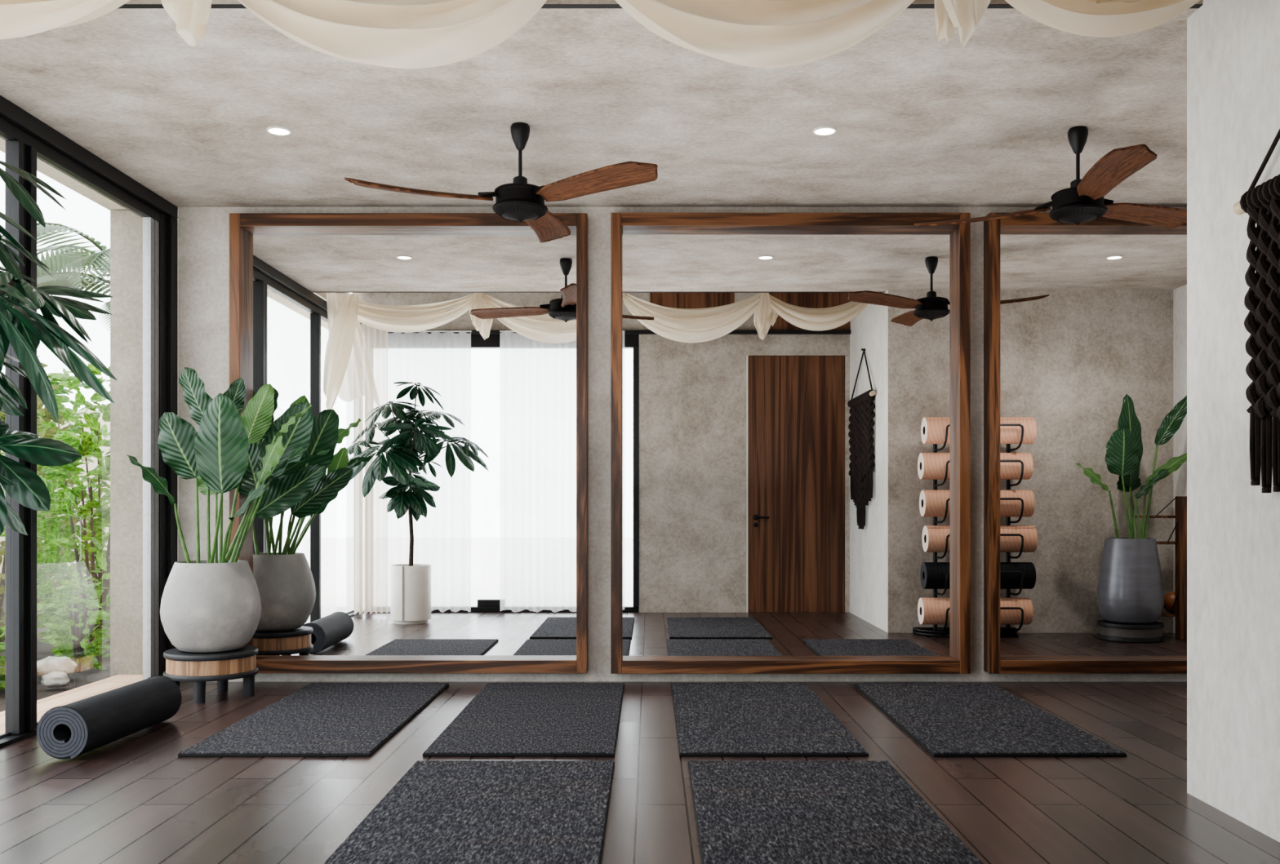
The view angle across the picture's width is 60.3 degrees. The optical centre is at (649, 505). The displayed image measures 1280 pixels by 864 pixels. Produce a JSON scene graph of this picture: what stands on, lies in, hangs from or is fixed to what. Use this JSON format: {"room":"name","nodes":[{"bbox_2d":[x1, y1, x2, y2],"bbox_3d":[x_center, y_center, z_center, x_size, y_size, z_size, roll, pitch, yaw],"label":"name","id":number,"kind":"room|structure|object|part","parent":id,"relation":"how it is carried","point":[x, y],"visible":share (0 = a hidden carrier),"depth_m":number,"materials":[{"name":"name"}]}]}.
{"room":"exercise studio","nodes":[
{"label":"exercise studio","id":0,"kind":"room"},
{"bbox_2d":[0,95,177,747],"bbox_3d":[-2.828,-0.360,4.338,0.090,2.799,4.325,0,0,0],"label":"window","id":1,"kind":"structure","parent":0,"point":[27,139],"depth_m":5.63,"materials":[{"name":"paint"}]},
{"bbox_3d":[-2.828,1.024,4.252,0.090,0.030,4.153,0,0,0],"label":"sill","id":2,"kind":"part","parent":1,"relation":"part of","materials":[{"name":"paint"}]},
{"bbox_2d":[0,0,1203,207],"bbox_3d":[0.749,-1.821,5.285,7.243,0.120,2.830,0,0,0],"label":"ceiling","id":3,"kind":"structure","parent":0,"point":[919,120],"depth_m":4.91,"materials":[{"name":"paint"}]},
{"bbox_2d":[266,126,291,135],"bbox_3d":[-1.740,-1.757,5.170,0.112,0.008,0.112,0,0,0],"label":"recessed light","id":4,"kind":"object","parent":3,"relation":"in","point":[278,131],"visible":1,"depth_m":5.17,"materials":[{"name":"paint"}]},
{"bbox_2d":[344,122,657,243],"bbox_3d":[-0.650,-1.535,5.238,1.366,0.450,1.292,0,0,0],"label":"ceiling fan","id":5,"kind":"object","parent":3,"relation":"hanging from","point":[520,201],"visible":1,"depth_m":4.99,"materials":[{"name":"brown wood"}]},
{"bbox_3d":[-1.038,-1.409,4.950,0.659,0.054,0.175,0,0,-26],"label":"blade","id":6,"kind":"part","parent":5,"relation":"part of","materials":[{"name":"brown wood"}]},
{"bbox_3d":[-0.600,-1.583,5.100,0.017,0.135,0.017,0,0,0],"label":"down rod","id":7,"kind":"part","parent":5,"relation":"part of","materials":[{"name":"black metal"}]},
{"bbox_3d":[-0.515,-1.409,5.555,0.175,0.054,0.659,0,0,4],"label":"blade","id":8,"kind":"part","parent":5,"relation":"part of","materials":[{"name":"brown wood"}]},
{"bbox_3d":[-0.248,-1.409,4.798,0.659,0.054,0.175,0,0,34],"label":"blade","id":9,"kind":"part","parent":5,"relation":"part of","materials":[{"name":"brown wood"}]},
{"bbox_2d":[0,0,1199,68],"bbox_3d":[-0.418,-1.312,3.506,4.710,1.162,0.322,0,0,0],"label":"valance","id":10,"kind":"object","parent":3,"relation":"hanging from","point":[388,33],"visible":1,"depth_m":3.51,"materials":[{"name":"beige fabric"}]},
{"bbox_2d":[117,4,1202,8],"bbox_3d":[-0.370,-1.920,3.885,4.825,0.322,0.029,0,0,0],"label":"trim","id":11,"kind":"structure","parent":3,"relation":"attached to","point":[125,6],"depth_m":3.89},
{"bbox_2d":[812,126,836,135],"bbox_3d":[0.820,-1.757,5.170,0.112,0.008,0.112,0,0,0],"label":"recessed light","id":12,"kind":"object","parent":3,"relation":"in","point":[822,131],"visible":1,"depth_m":5.17,"materials":[{"name":"paint"}]},
{"bbox_2d":[914,126,1186,229],"bbox_3d":[2.022,-1.535,4.991,1.371,0.450,1.260,0,0,0],"label":"ceiling fan","id":13,"kind":"object","parent":3,"relation":"hanging from","point":[1084,202],"visible":0.99,"depth_m":5.10,"materials":[{"name":"brown wood"}]},
{"bbox_3d":[1.628,-1.409,5.426,0.659,0.054,0.175,0,0,30],"label":"blade","id":14,"kind":"part","parent":13,"relation":"part of","materials":[{"name":"brown wood"}]},
{"bbox_3d":[2.000,-1.583,5.150,0.017,0.135,0.017,0,0,0],"label":"down rod","id":15,"kind":"part","parent":13,"relation":"part of","materials":[{"name":"black metal"}]},
{"bbox_3d":[1.947,-1.409,4.690,0.176,0.054,0.659,0,0,0],"label":"blade","id":16,"kind":"part","parent":13,"relation":"part of","materials":[{"name":"brown wood"}]},
{"bbox_3d":[2.425,-1.409,5.334,0.659,0.054,0.175,0,0,-30],"label":"blade","id":17,"kind":"part","parent":13,"relation":"part of","materials":[{"name":"brown wood"}]},
{"bbox_2d":[0,681,1279,863],"bbox_3d":[0.699,1.079,4.312,7.143,0.080,4.375,0,0,0],"label":"floor","id":18,"kind":"structure","parent":0,"point":[131,799],"depth_m":4.02,"materials":[{"name":"brown wood"}]},
{"bbox_2d":[0,160,116,536],"bbox_3d":[-2.131,-0.021,3.200,1.326,2.118,1.139,0,0,0],"label":"potted tree","id":19,"kind":"object","parent":18,"relation":"on","point":[21,326],"visible":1,"depth_m":3.31,"materials":[{"name":"green plant"}]},
{"bbox_3d":[-1.908,-0.486,3.059,0.532,0.224,0.014,0,0,32],"label":"stem","id":20,"kind":"part","parent":19,"relation":"part of","materials":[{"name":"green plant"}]},
{"bbox_2d":[36,675,182,759],"bbox_3d":[-2.378,0.926,4.895,0.218,0.217,0.830,0,0,2],"label":"rolled mat","id":21,"kind":"object","parent":18,"relation":"on","point":[73,730],"visible":1,"depth_m":4.67,"materials":[{"name":"rubber"}]},
{"bbox_2d":[163,645,258,704],"bbox_3d":[-2.384,0.912,5.993,0.482,0.254,0.482,0,0,0],"label":"plant stand","id":22,"kind":"object","parent":18,"relation":"on","point":[198,668],"visible":0.9,"depth_m":5.81,"materials":[{"name":"brown wood"}]},
{"bbox_3d":[-2.368,0.980,5.796,0.062,0.118,0.062,0,0,0],"label":"leg","id":23,"kind":"part","parent":22,"relation":"part of","materials":[{"name":"black metal"}]},
{"bbox_3d":[-2.400,0.980,6.190,0.062,0.118,0.062,0,0,0],"label":"leg","id":24,"kind":"part","parent":22,"relation":"part of","materials":[{"name":"black metal"}]},
{"bbox_2d":[126,367,331,653],"bbox_3d":[-2.255,0.010,6.004,1.005,1.546,0.548,0,0,3],"label":"potted plant","id":25,"kind":"object","parent":22,"relation":"on","point":[212,605],"visible":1,"depth_m":5.86,"materials":[{"name":"green plant"}]},
{"bbox_3d":[-2.517,0.177,5.943,0.032,0.377,0.109,0,0,41],"label":"stem","id":26,"kind":"part","parent":25,"relation":"part of","materials":[{"name":"green plant"}]},
{"bbox_3d":[-2.425,0.108,5.915,0.021,0.512,0.081,0,0,-18],"label":"stem","id":27,"kind":"part","parent":25,"relation":"part of","materials":[{"name":"green plant"}]},
{"bbox_3d":[-2.411,-0.030,6.028,0.027,0.787,0.053,0,0,-16],"label":"stem","id":28,"kind":"part","parent":25,"relation":"part of","materials":[{"name":"green plant"}]},
{"bbox_3d":[-2.384,0.544,5.993,0.514,0.478,0.514,0,0,0],"label":"pot","id":29,"kind":"part","parent":25,"relation":"part of","materials":[{"name":"concrete"}]},
{"bbox_3d":[-2.397,0.150,6.083,0.020,0.430,0.086,0,0,-23],"label":"stem","id":30,"kind":"part","parent":25,"relation":"part of","materials":[{"name":"green plant"}]},
{"bbox_3d":[-2.303,0.151,5.839,0.144,0.434,0.169,0,0,0],"label":"stem","id":31,"kind":"part","parent":25,"relation":"part of","materials":[{"name":"green plant"}]},
{"bbox_3d":[-2.381,-0.035,6.119,0.021,0.801,0.181,0,0,-20],"label":"stem","id":32,"kind":"part","parent":25,"relation":"part of","materials":[{"name":"green plant"}]},
{"bbox_3d":[-2.255,0.221,5.865,0.029,0.293,0.176,0,0,-33],"label":"stem","id":33,"kind":"part","parent":25,"relation":"part of","materials":[{"name":"green plant"}]},
{"bbox_3d":[-2.295,0.010,6.086,0.022,0.710,0.153,0,0,36],"label":"stem","id":34,"kind":"part","parent":25,"relation":"part of","materials":[{"name":"green plant"}]},
{"bbox_3d":[-2.192,0.121,5.894,0.262,0.494,0.119,0,0,0],"label":"stem","id":35,"kind":"part","parent":25,"relation":"part of","materials":[{"name":"green plant"}]},
{"bbox_3d":[-2.214,0.148,6.020,0.186,0.438,0.021,0,0,16],"label":"stem","id":36,"kind":"part","parent":25,"relation":"part of","materials":[{"name":"green plant"}]},
{"bbox_3d":[-2.169,-0.007,5.994,0.271,0.746,0.024,0,0,0],"label":"stem","id":37,"kind":"part","parent":25,"relation":"part of","materials":[{"name":"green plant"}]},
{"bbox_3d":[-2.234,0.105,6.121,0.245,0.526,0.027,0,0,-39],"label":"stem","id":38,"kind":"part","parent":25,"relation":"part of","materials":[{"name":"green plant"}]},
{"bbox_3d":[-2.187,0.980,6.009,0.062,0.118,0.062,0,0,0],"label":"leg","id":39,"kind":"part","parent":22,"relation":"part of","materials":[{"name":"black metal"}]},
{"bbox_2d":[177,683,448,756],"bbox_3d":[-1.554,1.030,5.450,0.793,0.017,1.800,0,0,0],"label":"floor mat","id":40,"kind":"object","parent":18,"relation":"on","point":[316,719],"visible":1,"depth_m":5.18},
{"bbox_2d":[323,760,614,863],"bbox_3d":[-0.538,1.030,3.657,0.795,0.017,1.514,0,0,0],"label":"floor mat","id":41,"kind":"object","parent":18,"relation":"on","point":[439,812],"visible":1,"depth_m":3.62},
{"bbox_2d":[422,683,624,756],"bbox_3d":[-0.543,1.030,5.452,0.794,0.017,1.795,0,0,0],"label":"floor mat","id":42,"kind":"object","parent":18,"relation":"on","point":[502,719],"visible":1,"depth_m":5.18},
{"bbox_2d":[671,683,868,756],"bbox_3d":[0.513,1.030,5.452,0.783,0.017,1.795,0,0,0],"label":"floor mat","id":43,"kind":"object","parent":18,"relation":"on","point":[712,719],"visible":1,"depth_m":5.18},
{"bbox_2d":[688,760,982,863],"bbox_3d":[0.553,1.030,3.657,0.803,0.017,1.514,0,0,0],"label":"floor mat","id":44,"kind":"object","parent":18,"relation":"on","point":[747,812],"visible":1,"depth_m":3.62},
{"bbox_2d":[853,683,1126,756],"bbox_3d":[1.571,1.030,5.450,0.798,0.017,1.800,0,0,0],"label":"floor mat","id":45,"kind":"object","parent":18,"relation":"on","point":[944,719],"visible":1,"depth_m":5.18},
{"bbox_2d":[177,207,1186,681],"bbox_3d":[0.793,-0.361,6.600,7.153,2.800,0.200,0,0,0],"label":"wall","id":46,"kind":"structure","parent":0,"point":[203,233],"depth_m":6.50,"materials":[{"name":"paint"}]},
{"bbox_2d":[229,213,588,673],"bbox_3d":[-1.400,-0.360,6.439,2.072,2.665,0.118,0,0,0],"label":"framed mirror","id":47,"kind":"object","parent":46,"relation":"attached to","point":[440,360],"visible":0.82,"depth_m":6.49,"materials":[{"name":"brown wood"}]},
{"bbox_3d":[-1.400,-1.655,6.439,1.948,0.075,0.118,0,0,0],"label":"frame rail","id":48,"kind":"part","parent":47,"relation":"part of","materials":[{"name":"brown wood"}]},
{"bbox_3d":[-1.400,0.934,6.439,1.948,0.075,0.118,0,0,0],"label":"frame rail","id":49,"kind":"part","parent":47,"relation":"part of","materials":[{"name":"brown wood"}]},
{"bbox_2d":[610,213,970,674],"bbox_3d":[0.815,-0.361,6.439,2.082,2.670,0.118,0,0,0],"label":"framed mirror","id":50,"kind":"object","parent":46,"relation":"attached to","point":[790,393],"visible":1,"depth_m":6.49,"materials":[{"name":"brown wood"}]},
{"bbox_3d":[0.815,-1.659,6.439,1.957,0.075,0.118,0,0,0],"label":"frame rail","id":51,"kind":"part","parent":50,"relation":"part of","materials":[{"name":"brown wood"}]},
{"bbox_3d":[0.815,0.936,6.439,1.957,0.075,0.118,0,0,0],"label":"frame rail","id":52,"kind":"part","parent":50,"relation":"part of","materials":[{"name":"brown wood"}]},
{"bbox_2d":[983,213,1186,674],"bbox_3d":[3.009,-0.361,6.439,2.083,2.670,0.118,0,0,0],"label":"framed mirror","id":53,"kind":"object","parent":46,"relation":"attached to","point":[1085,324],"visible":0.79,"depth_m":6.49,"materials":[{"name":"brown wood"}]},
{"bbox_3d":[3.009,-1.659,6.439,1.958,0.075,0.118,0,0,0],"label":"frame rail","id":54,"kind":"part","parent":53,"relation":"part of","materials":[{"name":"brown wood"}]},
{"bbox_3d":[3.009,0.936,6.439,1.958,0.075,0.118,0,0,0],"label":"frame rail","id":55,"kind":"part","parent":53,"relation":"part of","materials":[{"name":"brown wood"}]},
{"bbox_2d":[1186,0,1279,842],"bbox_3d":[3.156,-0.521,3.055,2.428,3.120,1.860,0,0,0],"label":"wall pillar","id":56,"kind":"structure","parent":0,"point":[1233,46],"depth_m":3.70,"materials":[{"name":"paint"}]},
{"bbox_2d":[1232,128,1279,493],"bbox_3d":[1.907,-0.603,3.022,0.076,1.631,1.085,0,0,0],"label":"wall hanging","id":57,"kind":"object","parent":56,"relation":"attached to","point":[1262,299],"depth_m":3.40,"materials":[{"name":"black fabric"}]},
{"bbox_3d":[1.919,-1.192,3.023,0.037,0.432,1.014,0,0,0],"label":"hanging cord","id":58,"kind":"part","parent":57,"relation":"part of","materials":[{"name":"fabric"}]},
{"label":"outside","id":59,"kind":"structure","parent":0,"visible":0},
{"bbox_2d":[0,587,110,712],"bbox_3d":[-16.442,1.124,15.550,27.117,0.110,21.899,0,0,0],"label":"ground","id":60,"kind":"structure","parent":59,"point":[88,676],"depth_m":7.01,"materials":[{"name":"soil"}]},
{"bbox_2d":[0,626,4,689],"bbox_3d":[-3.789,0.873,6.222,0.561,0.434,0.553,0,0,0],"label":"shrub","id":61,"kind":"object","parent":60,"relation":"on","point":[2,630],"visible":0.29,"depth_m":6.24,"materials":[{"name":"green plant"}]},
{"bbox_2d":[0,355,85,642],"bbox_3d":[-4.996,-0.057,8.385,1.337,2.268,1.269,0,0,0],"label":"shrub","id":62,"kind":"object","parent":60,"relation":"on","point":[49,433],"visible":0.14,"depth_m":8.49,"materials":[{"name":"green plant"}]},
{"bbox_2d":[0,409,110,585],"bbox_3d":[-8.450,-0.061,14.600,11.100,2.400,0.200,0,0,0],"label":"wall","id":63,"kind":"structure","parent":60,"relation":"on","point":[91,466],"depth_m":14.50,"materials":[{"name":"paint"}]},
{"bbox_2d":[0,222,110,332],"bbox_3d":[-4.399,-0.612,9.464,2.670,3.376,2.676,0,0,-33],"label":"palm tree","id":64,"kind":"object","parent":60,"relation":"on","point":[62,261],"visible":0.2,"depth_m":9.24,"materials":[{"name":"green plant"}]},
{"bbox_2d":[0,364,110,604],"bbox_3d":[-5.995,-0.277,12.120,2.366,2.737,2.277,0,0,0],"label":"tree","id":65,"kind":"object","parent":60,"relation":"on","point":[64,380],"visible":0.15,"depth_m":11.70,"materials":[{"name":"green plant"}]},
{"bbox_2d":[40,671,70,688],"bbox_3d":[-3.451,1.012,6.396,0.142,0.094,0.131,0,0,36],"label":"rock","id":66,"kind":"object","parent":60,"relation":"on","point":[54,679],"visible":1,"depth_m":6.37,"materials":[{"name":"stone"}]},
{"bbox_2d":[36,656,77,680],"bbox_3d":[-3.627,0.995,6.701,0.265,0.164,0.225,0,0,0],"label":"rock","id":67,"kind":"object","parent":60,"relation":"on","point":[47,665],"visible":0.56,"depth_m":6.64,"materials":[{"name":"stone"}]},
{"bbox_2d":[36,424,110,659],"bbox_3d":[-3.976,0.261,7.835,1.059,1.675,1.042,0,0,0],"label":"shrub","id":68,"kind":"object","parent":60,"relation":"on","point":[54,537],"visible":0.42,"depth_m":7.66,"materials":[{"name":"green plant"}]},
{"bbox_2d":[43,570,110,673],"bbox_3d":[-3.647,0.745,7.062,0.384,0.653,0.378,0,0,23],"label":"shrub","id":69,"kind":"object","parent":60,"relation":"on","point":[77,644],"visible":0.95,"depth_m":7.03,"materials":[{"name":"green plant"}]},
{"bbox_2d":[110,210,177,677],"bbox_3d":[-3.057,-0.376,6.901,0.546,2.890,0.199,0,0,0],"label":"wall","id":70,"kind":"structure","parent":60,"relation":"on","point":[126,226],"depth_m":6.80,"materials":[{"name":"paint"}]},
{"bbox_2d":[0,137,128,210],"bbox_3d":[-3.114,-1.921,3.800,0.472,0.180,6.600,0,0,0],"label":"trim","id":71,"kind":"structure","parent":70,"relation":"attached to","point":[42,167],"depth_m":6.29,"materials":[{"name":"paint"}]},
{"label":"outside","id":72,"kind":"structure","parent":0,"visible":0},
{"bbox_2d":[0,675,142,734],"bbox_3d":[-3.079,1.091,5.700,0.402,0.096,2.200,0,0,0],"label":"deck","id":73,"kind":"object","parent":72,"point":[43,705],"visible":0.22,"depth_m":6.12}
]}

